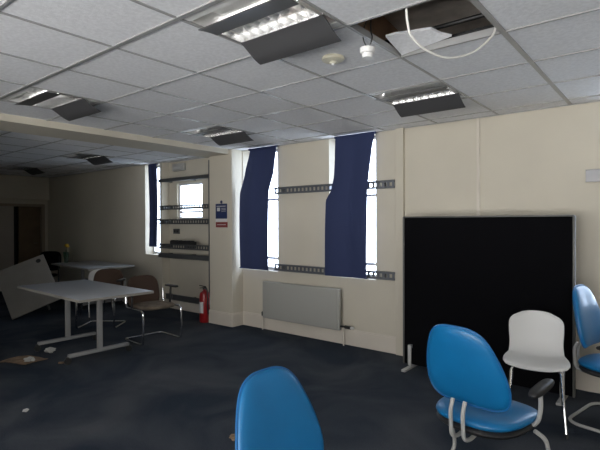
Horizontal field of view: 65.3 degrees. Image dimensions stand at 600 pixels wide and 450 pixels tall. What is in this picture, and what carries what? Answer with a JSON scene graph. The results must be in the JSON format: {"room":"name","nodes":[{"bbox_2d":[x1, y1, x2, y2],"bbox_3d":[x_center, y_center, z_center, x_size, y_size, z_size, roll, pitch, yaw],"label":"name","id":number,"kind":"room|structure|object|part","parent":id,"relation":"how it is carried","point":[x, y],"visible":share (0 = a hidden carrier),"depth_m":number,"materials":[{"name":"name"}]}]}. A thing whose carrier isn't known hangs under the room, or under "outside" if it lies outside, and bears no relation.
{"room":"abandoned office","nodes":[
{"label":"abandoned office","id":0,"kind":"room"},
{"bbox_2d":[0,199,47,250],"bbox_3d":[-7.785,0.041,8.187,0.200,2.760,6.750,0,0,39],"label":"door frame","id":1,"kind":"structure","parent":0,"point":[15,201],"depth_m":10.46,"materials":[{"name":"beige paint"}]},
{"bbox_2d":[0,203,44,290],"bbox_3d":[-6.195,0.473,10.139,0.220,1.900,1.620,0,0,39],"label":"door","id":2,"kind":"structure","parent":1,"relation":"in","point":[22,226],"depth_m":10.25,"materials":[{"name":"brown wood"}]},
{"bbox_3d":[-6.055,0.470,10.216,0.100,1.865,0.895,0,0,39],"label":"frame","id":3,"kind":"part","parent":2,"relation":"part of","materials":[{"name":"brown wood"}]},
{"bbox_3d":[-6.000,0.491,10.381,0.050,1.820,0.450,0,0,39],"label":"panel","id":4,"kind":"part","parent":2,"relation":"part of","materials":[{"name":"brown wood"}]},
{"bbox_2d":[0,174,48,199],"bbox_3d":[-7.663,-0.788,8.081,0.120,0.500,6.330,0,0,39],"label":"wall","id":5,"kind":"structure","parent":0,"point":[11,186],"depth_m":10.11,"materials":[{"name":"beige paint"}]},
{"bbox_2d":[47,162,169,300],"bbox_3d":[-4.014,0.021,9.376,4.570,2.760,0.240,0,0,39],"label":"wall","id":6,"kind":"structure","parent":0,"point":[104,215],"depth_m":8.91,"materials":[{"name":"beige paint"}]},
{"bbox_2d":[54,280,161,301],"bbox_3d":[-4.013,1.310,9.222,4.370,0.186,0.018,0,0,39],"label":"baseboard","id":7,"kind":"structure","parent":6,"relation":"attached to","point":[122,298],"depth_m":8.60,"materials":[{"name":"beige paint"}]},
{"bbox_2d":[153,165,159,253],"bbox_3d":[-2.414,-0.266,8.158,0.430,1.540,0.050,0,0,39],"label":"window","id":8,"kind":"structure","parent":6,"relation":"in","point":[155,251],"depth_m":8.26,"materials":[{"name":"grey paint"}]},
{"bbox_2d":[169,158,208,297],"bbox_3d":[-1.633,0.026,7.549,1.430,2.760,0.090,0,0,39],"label":"wall","id":9,"kind":"structure","parent":0,"point":[188,275],"depth_m":7.62,"materials":[{"name":"beige paint"}]},
{"bbox_2d":[173,229,179,233],"bbox_3d":[-2.063,0.105,7.821,0.160,0.085,0.029,0,0,39],"label":"wall socket","id":10,"kind":"object","parent":9,"relation":"attached to","point":[175,231],"visible":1,"depth_m":7.81,"materials":[{"name":"grey plastic"}]},
{"bbox_2d":[172,163,185,171],"bbox_3d":[-2.003,-0.954,7.733,0.300,0.120,0.075,0,0,39],"label":"lamp","id":11,"kind":"object","parent":9,"relation":"attached to","point":[180,166],"visible":1,"depth_m":7.68,"materials":[{"name":"grey metal"}]},
{"bbox_2d":[173,165,181,169],"bbox_3d":[-2.021,-0.944,7.712,0.240,0.060,0.020,0,0,39],"label":"diffuser","id":12,"kind":"object","parent":11,"relation":"attached to","point":[175,167],"depth_m":7.70,"materials":[{"name":"grey plastic"}]},
{"bbox_2d":[165,293,198,303],"bbox_3d":[-1.710,1.196,7.497,1.480,0.089,0.106,0,0,39],"label":"cable tray","id":13,"kind":"object","parent":9,"relation":"attached to","point":[194,300],"visible":0.56,"depth_m":7.59,"materials":[{"name":"grey metal"}]},
{"bbox_2d":[157,219,207,223],"bbox_3d":[-1.749,-0.053,7.446,1.480,0.079,0.216,0,0,39],"label":"cable tray","id":14,"kind":"object","parent":9,"relation":"attached to","point":[163,221],"visible":0.8,"depth_m":7.46,"materials":[{"name":"grey metal"}]},
{"bbox_2d":[157,174,207,182],"bbox_3d":[-1.751,-0.733,7.442,1.480,0.054,0.216,0,0,39],"label":"cable tray","id":15,"kind":"object","parent":9,"relation":"attached to","point":[169,180],"visible":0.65,"depth_m":7.42,"materials":[{"name":"grey metal"}]},
{"bbox_2d":[157,240,208,250],"bbox_3d":[-1.756,0.314,7.438,1.480,0.144,0.244,0,0,39],"label":"cable tray","id":16,"kind":"object","parent":9,"relation":"attached to","point":[166,246],"depth_m":7.40,"materials":[{"name":"grey metal"}]},
{"bbox_3d":[-1.858,0.275,7.407,0.620,0.065,0.068,0,0,39],"label":"socket strip","id":17,"kind":"part","parent":16,"relation":"part of","materials":[{"name":"black plastic"}]},
{"bbox_2d":[158,204,207,209],"bbox_3d":[-1.750,-0.283,7.445,1.480,0.069,0.216,0,0,39],"label":"cable tray","id":18,"kind":"object","parent":9,"relation":"attached to","point":[170,207],"visible":0.8,"depth_m":7.43,"materials":[{"name":"grey metal"}]},
{"bbox_2d":[158,253,208,260],"bbox_3d":[-1.747,0.502,7.450,1.480,0.074,0.216,0,0,39],"label":"cable tray","id":19,"kind":"object","parent":9,"relation":"attached to","point":[162,255],"visible":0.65,"depth_m":7.41,"materials":[{"name":"grey metal"}]},
{"bbox_2d":[170,300,198,312],"bbox_3d":[-1.652,1.313,7.506,1.460,0.186,0.018,0,0,39],"label":"baseboard","id":20,"kind":"structure","parent":9,"relation":"attached to","point":[186,306],"depth_m":7.65,"materials":[{"name":"beige paint"}]},
{"bbox_2d":[179,182,201,218],"bbox_3d":[-1.766,-0.395,7.671,0.650,0.600,0.050,0,0,39],"label":"window","id":21,"kind":"structure","parent":9,"relation":"in","point":[181,211],"depth_m":7.78,"materials":[{"name":"grey paint"}]},
{"bbox_2d":[209,149,242,312],"bbox_3d":[-0.981,0.029,6.797,0.470,2.760,0.460,0,0,39],"label":"wall pier","id":22,"kind":"object","parent":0,"point":[225,171],"visible":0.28,"depth_m":6.58,"materials":[{"name":"beige paint"}]},
{"bbox_2d":[216,200,226,221],"bbox_3d":[-1.110,-0.194,6.598,0.235,0.304,0.008,0,0,39],"label":"notice sign","id":23,"kind":"object","parent":22,"relation":"attached to","point":[221,209],"visible":1,"depth_m":6.59,"materials":[{"name":"blue"}]},
{"bbox_2d":[216,222,227,226],"bbox_3d":[-1.105,-0.005,6.596,0.240,0.075,0.008,0,0,39],"label":"warning sign","id":24,"kind":"object","parent":22,"relation":"attached to","point":[218,224],"visible":1,"depth_m":6.59,"materials":[{"name":"red plastic"}]},
{"bbox_2d":[209,310,242,326],"bbox_3d":[-1.056,1.317,6.697,0.493,0.186,0.228,0,0,39],"label":"baseboard","id":25,"kind":"object","parent":22,"relation":"attached to","point":[215,317],"visible":1,"depth_m":6.57,"materials":[{"name":"beige paint"}]},
{"bbox_2d":[0,0,599,176],"bbox_3d":[-2.576,-1.037,4.129,13.000,0.015,6.600,0,0,39],"label":"ceiling","id":26,"kind":"structure","parent":0,"point":[110,22],"depth_m":3.17,"materials":[{"name":"tile"}]},
{"bbox_2d":[4,166,44,174],"bbox_3d":[-5.121,-1.060,8.665,0.590,0.192,0.581,0,0,39],"label":"ceiling light","id":27,"kind":"object","parent":26,"relation":"attached to","point":[33,171],"visible":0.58,"depth_m":8.74,"materials":[{"name":"grey metal"}]},
{"bbox_2d":[1,87,100,120],"bbox_3d":[-2.052,-1.038,3.871,0.590,0.192,0.581,0,0,39],"label":"ceiling light","id":28,"kind":"object","parent":26,"relation":"attached to","point":[69,107],"visible":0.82,"depth_m":3.92,"materials":[{"name":"grey metal"}]},
{"bbox_3d":[-2.239,-1.050,4.061,0.004,0.058,0.190,0,0,39],"label":"blade","id":29,"kind":"part","parent":28,"relation":"part of","materials":[{"name":"silver metal"}]},
{"bbox_3d":[-2.187,-1.050,4.019,0.004,0.058,0.190,0,0,39],"label":"blade","id":30,"kind":"part","parent":28,"relation":"part of","materials":[{"name":"silver metal"}]},
{"bbox_3d":[-2.134,-1.050,3.977,0.004,0.058,0.190,0,0,39],"label":"blade","id":31,"kind":"part","parent":28,"relation":"part of","materials":[{"name":"silver metal"}]},
{"bbox_3d":[-2.082,-1.050,3.934,0.004,0.058,0.190,0,0,39],"label":"blade","id":32,"kind":"part","parent":28,"relation":"part of","materials":[{"name":"silver metal"}]},
{"bbox_3d":[-2.029,-1.050,3.892,0.004,0.058,0.190,0,0,39],"label":"blade","id":33,"kind":"part","parent":28,"relation":"part of","materials":[{"name":"silver metal"}]},
{"bbox_3d":[-1.977,-1.050,3.849,0.004,0.058,0.190,0,0,39],"label":"blade","id":34,"kind":"part","parent":28,"relation":"part of","materials":[{"name":"silver metal"}]},
{"bbox_3d":[-1.924,-1.050,3.807,0.004,0.058,0.190,0,0,39],"label":"blade","id":35,"kind":"part","parent":28,"relation":"part of","materials":[{"name":"silver metal"}]},
{"bbox_3d":[-1.872,-1.050,3.764,0.004,0.058,0.190,0,0,39],"label":"blade","id":36,"kind":"part","parent":28,"relation":"part of","materials":[{"name":"silver metal"}]},
{"bbox_2d":[62,153,112,164],"bbox_3d":[-3.254,-1.056,7.157,0.590,0.192,0.581,0,0,39],"label":"ceiling light","id":37,"kind":"object","parent":26,"relation":"attached to","point":[93,159],"visible":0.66,"depth_m":7.22,"materials":[{"name":"grey metal"}]},
{"bbox_2d":[0,113,228,157],"bbox_3d":[-3.102,-0.997,4.297,0.530,0.070,6.200,0,0,39],"label":"ceiling beam","id":38,"kind":"structure","parent":26,"relation":"attached to","point":[11,123],"depth_m":5.20,"materials":[{"name":"beige paint"}]},
{"bbox_2d":[148,163,157,246],"bbox_3d":[-2.482,-0.333,7.922,0.240,1.400,0.048,0,0,39],"label":"curtain","id":39,"kind":"object","parent":26,"relation":"hanging from","point":[152,168],"visible":1,"depth_m":7.94,"materials":[{"name":"blue fabric"}]},
{"bbox_2d":[185,125,253,145],"bbox_3d":[-0.921,-1.051,5.271,0.590,0.192,0.581,0,0,39],"label":"ceiling light","id":40,"kind":"object","parent":26,"relation":"attached to","point":[220,135],"visible":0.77,"depth_m":5.33,"materials":[{"name":"grey metal"}]},
{"bbox_2d":[239,145,277,269],"bbox_3d":[-0.572,-0.218,6.312,0.695,1.640,0.051,0,0,39],"label":"window blind","id":41,"kind":"object","parent":26,"relation":"hanging from","point":[254,193],"visible":1,"depth_m":6.32,"materials":[{"name":"blue fabric"}]},
{"bbox_2d":[184,0,341,64],"bbox_3d":[-0.185,-1.034,2.363,0.590,0.192,0.581,0,0,39],"label":"ceiling light","id":42,"kind":"object","parent":26,"relation":"attached to","point":[269,30],"visible":0.95,"depth_m":2.41,"materials":[{"name":"white metal"}]},
{"bbox_3d":[-0.373,-1.046,2.553,0.004,0.058,0.190,0,0,39],"label":"blade","id":43,"kind":"part","parent":42,"relation":"part of","materials":[{"name":"silver metal"}]},
{"bbox_3d":[-0.320,-1.046,2.511,0.004,0.058,0.190,0,0,39],"label":"blade","id":44,"kind":"part","parent":42,"relation":"part of","materials":[{"name":"silver metal"}]},
{"bbox_3d":[-0.268,-1.046,2.468,0.004,0.058,0.190,0,0,39],"label":"blade","id":45,"kind":"part","parent":42,"relation":"part of","materials":[{"name":"silver metal"}]},
{"bbox_3d":[-0.215,-1.046,2.426,0.004,0.058,0.190,0,0,39],"label":"blade","id":46,"kind":"part","parent":42,"relation":"part of","materials":[{"name":"silver metal"}]},
{"bbox_3d":[-0.163,-1.046,2.383,0.004,0.058,0.190,0,0,39],"label":"blade","id":47,"kind":"part","parent":42,"relation":"part of","materials":[{"name":"silver metal"}]},
{"bbox_3d":[-0.110,-1.046,2.341,0.004,0.058,0.190,0,0,39],"label":"blade","id":48,"kind":"part","parent":42,"relation":"part of","materials":[{"name":"silver metal"}]},
{"bbox_3d":[-0.058,-1.046,2.299,0.004,0.058,0.190,0,0,39],"label":"blade","id":49,"kind":"part","parent":42,"relation":"part of","materials":[{"name":"silver metal"}]},
{"bbox_3d":[-0.005,-1.046,2.256,0.004,0.058,0.190,0,0,39],"label":"blade","id":50,"kind":"part","parent":42,"relation":"part of","materials":[{"name":"silver metal"}]},
{"bbox_3d":[0.047,-1.046,2.214,0.004,0.058,0.190,0,0,39],"label":"blade","id":51,"kind":"part","parent":42,"relation":"part of","materials":[{"name":"silver metal"}]},
{"bbox_2d":[0,0,599,177],"bbox_3d":[-2.639,-1.044,4.051,13.000,0.042,6.400,0,0,39],"label":"ceiling grid","id":52,"kind":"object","parent":26,"relation":"attached to","point":[354,26],"depth_m":3.14,"materials":[{"name":"silver metal"}]},
{"bbox_2d":[322,53,344,64],"bbox_3d":[0.203,-1.006,2.874,0.142,0.048,0.142,0,0,39],"label":"smoke detector","id":53,"kind":"object","parent":26,"relation":"attached to","point":[332,59],"visible":1,"depth_m":2.84,"materials":[{"name":"beige plastic"}]},
{"bbox_2d":[325,131,375,278],"bbox_3d":[0.567,-0.216,5.392,0.685,1.640,0.051,0,0,39],"label":"curtain","id":54,"kind":"object","parent":26,"relation":"hanging from","point":[346,203],"visible":1,"depth_m":5.40,"materials":[{"name":"blue fabric"}]},
{"bbox_2d":[360,19,374,59],"bbox_3d":[0.366,-1.080,2.542,0.084,0.346,0.084,0,0,39],"label":"detector","id":55,"kind":"object","parent":26,"relation":"hanging from","point":[367,52],"visible":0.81,"depth_m":2.52,"materials":[{"name":"white plastic"}]},
{"bbox_2d":[371,81,464,116],"bbox_3d":[0.946,-1.047,3.763,0.590,0.192,0.581,0,0,39],"label":"ceiling light","id":56,"kind":"object","parent":26,"relation":"attached to","point":[432,97],"visible":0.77,"depth_m":3.81,"materials":[{"name":"grey metal"}]},
{"bbox_3d":[0.811,-1.059,3.911,0.004,0.058,0.190,0,0,39],"label":"blade","id":57,"kind":"part","parent":56,"relation":"part of","materials":[{"name":"silver metal"}]},
{"bbox_3d":[0.864,-1.059,3.868,0.004,0.058,0.190,0,0,39],"label":"blade","id":58,"kind":"part","parent":56,"relation":"part of","materials":[{"name":"silver metal"}]},
{"bbox_3d":[0.969,-1.059,3.783,0.004,0.058,0.190,0,0,39],"label":"blade","id":59,"kind":"part","parent":56,"relation":"part of","materials":[{"name":"silver metal"}]},
{"bbox_3d":[1.021,-1.059,3.741,0.004,0.058,0.190,0,0,39],"label":"blade","id":60,"kind":"part","parent":56,"relation":"part of","materials":[{"name":"silver metal"}]},
{"bbox_3d":[1.074,-1.059,3.699,0.004,0.058,0.190,0,0,39],"label":"blade","id":61,"kind":"part","parent":56,"relation":"part of","materials":[{"name":"silver metal"}]},
{"bbox_3d":[1.126,-1.058,3.656,0.004,0.058,0.190,0,0,39],"label":"blade","id":62,"kind":"part","parent":56,"relation":"part of","materials":[{"name":"silver metal"}]},
{"bbox_2d":[386,27,451,54],"bbox_3d":[0.678,-1.071,2.683,0.316,0.076,0.197,0,0,39],"label":"tile","id":63,"kind":"structure","parent":26,"relation":"attached to","point":[401,40],"depth_m":2.70,"materials":[{"name":"white tile"}]},
{"bbox_2d":[405,8,495,58],"bbox_3d":[0.760,-1.012,2.379,0.614,0.361,0.072,0,0,-27],"label":"cable","id":64,"kind":"object","parent":26,"relation":"hanging from","point":[406,9],"visible":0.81,"depth_m":2.32,"materials":[{"name":"white plastic"}]},
{"bbox_2d":[444,24,493,39],"bbox_3d":[0.912,-1.075,2.686,0.660,0.050,0.050,0,0,39],"label":"batten","id":65,"kind":"object","parent":26,"relation":"attached to","point":[491,25],"visible":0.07,"depth_m":2.64,"materials":[{"name":"black metal"}]},
{"bbox_2d":[0,291,599,449],"bbox_3d":[-2.882,1.485,3.756,13.600,0.100,8.600,0,0,39],"label":"floor","id":66,"kind":"structure","parent":0,"point":[168,392],"depth_m":4.02,"materials":[{"name":"blue carpet"}]},
{"bbox_2d":[0,355,47,364],"bbox_3d":[-2.902,1.413,4.897,0.379,0.019,0.320,0,0,21],"label":"cardboard","id":67,"kind":"object","parent":66,"relation":"on","point":[19,359],"visible":0.88,"depth_m":4.89,"materials":[{"name":"brown cardboard"}]},
{"bbox_2d":[23,356,34,361],"bbox_3d":[-2.802,1.390,4.845,0.102,0.042,0.158,0,0,-32],"label":"wrapper","id":68,"kind":"object","parent":67,"relation":"on","point":[28,359],"visible":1,"depth_m":4.82,"materials":[{"name":"grey paper"}]},
{"bbox_2d":[0,254,59,319],"bbox_3d":[-4.191,0.944,7.321,0.865,0.939,0.753,0,0,39],"label":"table","id":69,"kind":"object","parent":66,"relation":"on","point":[19,302],"visible":0.92,"depth_m":7.25,"materials":[{"name":"beige laminate"}]},
{"bbox_2d":[44,347,55,352],"bbox_3d":[-2.792,1.396,5.224,0.154,0.057,0.113,0,0,39],"label":"crumpled paper","id":70,"kind":"object","parent":66,"relation":"on","point":[50,349],"visible":1,"depth_m":5.20,"materials":[{"name":"grey paper"}]},
{"bbox_2d":[40,251,60,281],"bbox_3d":[-4.925,0.963,8.977,0.470,0.891,0.524,0,0,4],"label":"chair","id":71,"kind":"object","parent":66,"relation":"on","point":[50,256],"visible":0.41,"depth_m":9.17,"materials":[{"name":"black fabric"}]},
{"bbox_3d":[-4.911,0.706,9.196,0.462,0.380,0.081,0,0,4],"label":"backrest","id":72,"kind":"part","parent":71,"relation":"part of","materials":[{"name":"black fabric"}]},
{"bbox_2d":[17,280,153,364],"bbox_3d":[-2.448,1.068,5.279,1.602,0.710,0.802,0,0,40],"label":"folding table","id":73,"kind":"object","parent":66,"relation":"on","point":[78,291],"visible":1,"depth_m":5.11,"materials":[{"name":"grey laminate"}]},
{"bbox_2d":[51,260,134,309],"bbox_3d":[-3.695,1.052,8.318,1.602,0.710,0.802,0,1,43],"label":"folding table","id":74,"kind":"object","parent":66,"relation":"on","point":[83,265],"visible":0.58,"depth_m":8.16,"materials":[{"name":"grey"}]},
{"bbox_2d":[80,268,112,319],"bbox_3d":[-3.146,1.036,7.276,0.424,0.759,0.516,-1,0,-41],"label":"shell chair","id":75,"kind":"object","parent":66,"relation":"on","point":[92,273],"visible":0.11,"depth_m":7.04,"materials":[{"name":"silver metal"}]},
{"bbox_2d":[75,269,125,328],"bbox_3d":[-2.786,1.028,6.612,0.580,0.774,0.543,0,0,-1],"label":"chair","id":76,"kind":"object","parent":66,"relation":"on","point":[111,276],"visible":0.38,"depth_m":6.81,"materials":[{"name":"brown plastic"}]},
{"bbox_3d":[-2.791,0.839,6.832,0.443,0.400,0.100,0,0,-1],"label":"backrest","id":77,"kind":"part","parent":76,"relation":"part of","materials":[{"name":"brown fabric"}]},
{"bbox_3d":[-2.521,0.884,6.594,0.050,0.245,0.250,0,0,-1],"label":"armrest","id":78,"kind":"part","parent":76,"relation":"part of","materials":[{"name":"black plastic"}]},
{"bbox_2d":[125,275,181,345],"bbox_3d":[-1.844,1.030,5.822,0.543,0.774,0.580,0,1,43],"label":"chair","id":79,"kind":"object","parent":66,"relation":"on","point":[146,302],"visible":0.92,"depth_m":5.88,"materials":[{"name":"brown fabric"}]},
{"bbox_3d":[-2.007,0.842,5.972,0.100,0.400,0.443,0,1,43],"label":"backrest","id":80,"kind":"part","parent":79,"relation":"part of","materials":[{"name":"brown fabric"}]},
{"bbox_3d":[-1.814,0.993,5.793,0.440,0.070,0.460,0,1,43],"label":"seat","id":81,"kind":"part","parent":79,"relation":"part of","materials":[{"name":"brown fabric"}]},
{"bbox_3d":[-1.648,0.885,6.000,0.250,0.245,0.050,0,1,43],"label":"armrest","id":82,"kind":"part","parent":79,"relation":"part of","materials":[{"name":"black plastic"}]},
{"bbox_2d":[199,285,209,322],"bbox_3d":[-1.386,1.138,6.809,0.156,0.544,0.160,0,0,8],"label":"fire extinguisher","id":83,"kind":"object","parent":66,"relation":"on","point":[204,297],"visible":1,"depth_m":6.75,"materials":[{"name":"red metal"}]},
{"bbox_2d":[208,160,209,293],"bbox_3d":[-1.354,0.219,6.997,0.026,2.380,0.026,0,0,-29],"label":"upright pole","id":84,"kind":"object","parent":66,"relation":"on","point":[208,160],"visible":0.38,"depth_m":6.98,"materials":[{"name":"grey metal"}]},
{"bbox_2d":[229,433,234,440],"bbox_3d":[-0.440,1.410,3.105,0.062,0.043,0.068,0,0,0],"label":"lump","id":85,"kind":"object","parent":66,"relation":"on","point":[232,436],"visible":0.67,"depth_m":3.09,"materials":[{"name":"cardboard"}]},
{"bbox_2d":[235,366,323,449],"bbox_3d":[0.082,1.014,1.701,0.635,0.858,0.612,0,1,42],"label":"chair","id":86,"kind":"object","parent":66,"relation":"on","point":[274,411],"visible":1,"depth_m":1.85,"materials":[{"name":"blue plastic"}]},
{"bbox_2d":[401,215,575,405],"bbox_3d":[1.611,0.665,4.207,1.502,1.498,0.340,0,0,39],"label":"screen","id":87,"kind":"object","parent":66,"relation":"on","point":[474,273],"visible":0.85,"depth_m":4.14,"materials":[{"name":"black fabric"}]},
{"bbox_3d":[1.086,1.281,4.617,0.035,0.200,0.040,0,0,39],"label":"leg","id":88,"kind":"part","parent":87,"relation":"part of","materials":[{"name":"grey metal"}]},
{"bbox_3d":[2.121,1.284,3.782,0.035,0.200,0.040,0,0,39],"label":"leg","id":89,"kind":"part","parent":87,"relation":"part of","materials":[{"name":"grey metal"}]},
{"bbox_2d":[427,324,554,449],"bbox_3d":[0.999,0.968,2.562,0.598,0.922,0.618,-1,0,-41],"label":"chair","id":90,"kind":"object","parent":66,"relation":"on","point":[462,367],"visible":1,"depth_m":2.38,"materials":[{"name":"blue plastic"}]},
{"bbox_3d":[0.836,0.726,2.420,0.165,0.422,0.457,-1,0,-41],"label":"backrest","id":91,"kind":"part","parent":90,"relation":"part of","materials":[{"name":"blue plastic"}]},
{"bbox_3d":[1.027,1.019,2.587,0.520,0.083,0.483,-1,0,-41],"label":"seat","id":92,"kind":"part","parent":90,"relation":"part of","materials":[{"name":"blue plastic"}]},
{"bbox_3d":[1.193,0.968,2.473,0.035,0.227,0.194,0,0,-31],"label":"arm post","id":93,"kind":"part","parent":90,"relation":"part of","materials":[{"name":"grey metal"}]},
{"bbox_2d":[503,310,570,439],"bbox_3d":[1.721,1.046,3.417,0.424,0.759,0.516,0,0,27],"label":"shell chair","id":94,"kind":"object","parent":66,"relation":"on","point":[536,338],"visible":0.94,"depth_m":3.53,"materials":[{"name":"white plastic"}]},
{"bbox_3d":[1.527,1.211,3.338,0.211,0.429,0.068,0,0,-20],"label":"leg","id":95,"kind":"part","parent":94,"relation":"part of","materials":[{"name":"silver metal"}]},
{"bbox_3d":[1.894,1.210,3.446,0.227,0.429,0.073,0,0,-24],"label":"leg","id":96,"kind":"part","parent":94,"relation":"part of","materials":[{"name":"silver metal"}]},
{"bbox_3d":[1.750,1.212,3.207,0.146,0.429,0.162,0,0,27],"label":"leg","id":97,"kind":"part","parent":94,"relation":"part of","materials":[{"name":"silver metal"}]},
{"bbox_2d":[568,284,599,432],"bbox_3d":[2.282,0.937,3.361,0.615,0.967,0.573,0,0,-39],"label":"chair","id":98,"kind":"object","parent":66,"relation":"on","point":[586,308],"visible":1,"depth_m":3.44,"materials":[{"name":"blue plastic"}]},
{"bbox_3d":[2.152,0.675,3.519,0.457,0.432,0.133,0,0,-39],"label":"backrest","id":99,"kind":"part","parent":98,"relation":"part of","materials":[{"name":"blue plastic"}]},
{"bbox_3d":[2.299,1.010,3.341,0.483,0.083,0.520,0,0,-39],"label":"seat","id":100,"kind":"part","parent":98,"relation":"part of","materials":[{"name":"blue plastic"}]},
{"bbox_2d":[242,101,599,366],"bbox_3d":[1.765,0.034,4.707,7.370,2.760,0.240,0,0,39],"label":"wall","id":101,"kind":"structure","parent":0,"point":[536,162],"depth_m":4.75,"materials":[{"name":"beige paint"}]},
{"bbox_2d":[268,149,277,269],"bbox_3d":[-0.436,-0.211,6.560,0.655,1.660,0.050,0,0,39],"label":"window","id":102,"kind":"structure","parent":101,"relation":"in","point":[274,199],"depth_m":6.48,"materials":[{"name":"grey paint"}]},
{"bbox_2d":[261,281,353,345],"bbox_3d":[0.059,1.081,5.866,1.458,0.660,0.096,0,0,39],"label":"radiator","id":103,"kind":"object","parent":101,"relation":"attached to","point":[316,306],"visible":1,"depth_m":5.82,"materials":[{"name":"grey metal"}]},
{"bbox_3d":[-0.007,0.997,5.897,1.240,0.490,0.050,0,0,39],"label":"panel","id":104,"kind":"part","parent":103,"relation":"part of","materials":[{"name":"grey metal"}]},
{"bbox_2d":[274,180,394,193],"bbox_3d":[0.350,-0.448,5.647,1.765,0.089,0.071,0,0,39],"label":"cable tray","id":105,"kind":"object","parent":101,"relation":"attached to","point":[329,186],"visible":0.83,"depth_m":5.72,"materials":[{"name":"grey metal"}]},
{"bbox_2d":[274,264,394,280],"bbox_3d":[0.353,0.557,5.654,1.765,0.089,0.071,0,0,39],"label":"cable tray","id":106,"kind":"object","parent":101,"relation":"attached to","point":[385,275],"visible":0.69,"depth_m":5.76,"materials":[{"name":"grey metal"}]},
{"bbox_2d":[366,136,375,276],"bbox_3d":[0.719,-0.209,5.627,0.645,1.660,0.050,0,0,39],"label":"window","id":107,"kind":"structure","parent":101,"relation":"in","point":[368,195],"depth_m":5.50,"materials":[{"name":"grey paint"}]},
{"bbox_2d":[395,128,404,355],"bbox_3d":[1.087,0.184,5.076,0.095,2.459,0.040,0,0,39],"label":"trim","id":108,"kind":"structure","parent":101,"relation":"attached to","point":[399,132],"depth_m":5.06,"materials":[{"name":"beige paint"}]},
{"bbox_2d":[243,311,599,393],"bbox_3d":[1.793,1.322,4.530,6.700,0.186,0.018,0,0,39],"label":"baseboard","id":109,"kind":"structure","parent":101,"relation":"attached to","point":[379,342],"depth_m":5.52,"materials":[{"name":"beige paint"}]},
{"bbox_2d":[477,118,479,215],"bbox_3d":[1.739,0.092,4.563,0.030,2.273,0.018,0,0,39],"label":"cable conduit","id":110,"kind":"object","parent":101,"relation":"attached to","point":[478,119],"visible":0.44,"depth_m":4.55,"materials":[{"name":"beige paint"}]},
{"bbox_2d":[586,169,599,181],"bbox_3d":[2.896,-0.413,3.591,1.210,0.104,0.071,0,0,39],"label":"cable tray","id":111,"kind":"object","parent":101,"relation":"attached to","point":[592,175],"visible":1,"depth_m":3.92,"materials":[{"name":"grey plastic"}]},
{"bbox_2d":[383,0,490,34],"bbox_3d":[-2.891,-1.425,3.737,13.600,0.200,8.600,0,0,39],"label":"ceiling slab","id":112,"kind":"structure","parent":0,"point":[431,13],"depth_m":2.99,"materials":[{"name":"concrete"}]},
{"bbox_2d":[358,16,397,45],"bbox_3d":[0.282,-1.218,2.654,0.090,0.200,1.300,0,0,32],"label":"trim","id":113,"kind":"structure","parent":112,"relation":"attached to","point":[380,26],"depth_m":2.92,"materials":[{"name":"brown wood"}]},
{"bbox_2d":[385,13,484,42],"bbox_3d":[1.408,-1.170,2.297,3.100,0.025,0.026,0,0,39],"label":"pipe","id":114,"kind":"object","parent":113,"relation":"attached to","point":[477,16],"visible":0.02,"depth_m":2.69,"materials":[{"name":"black metal"}]}
]}

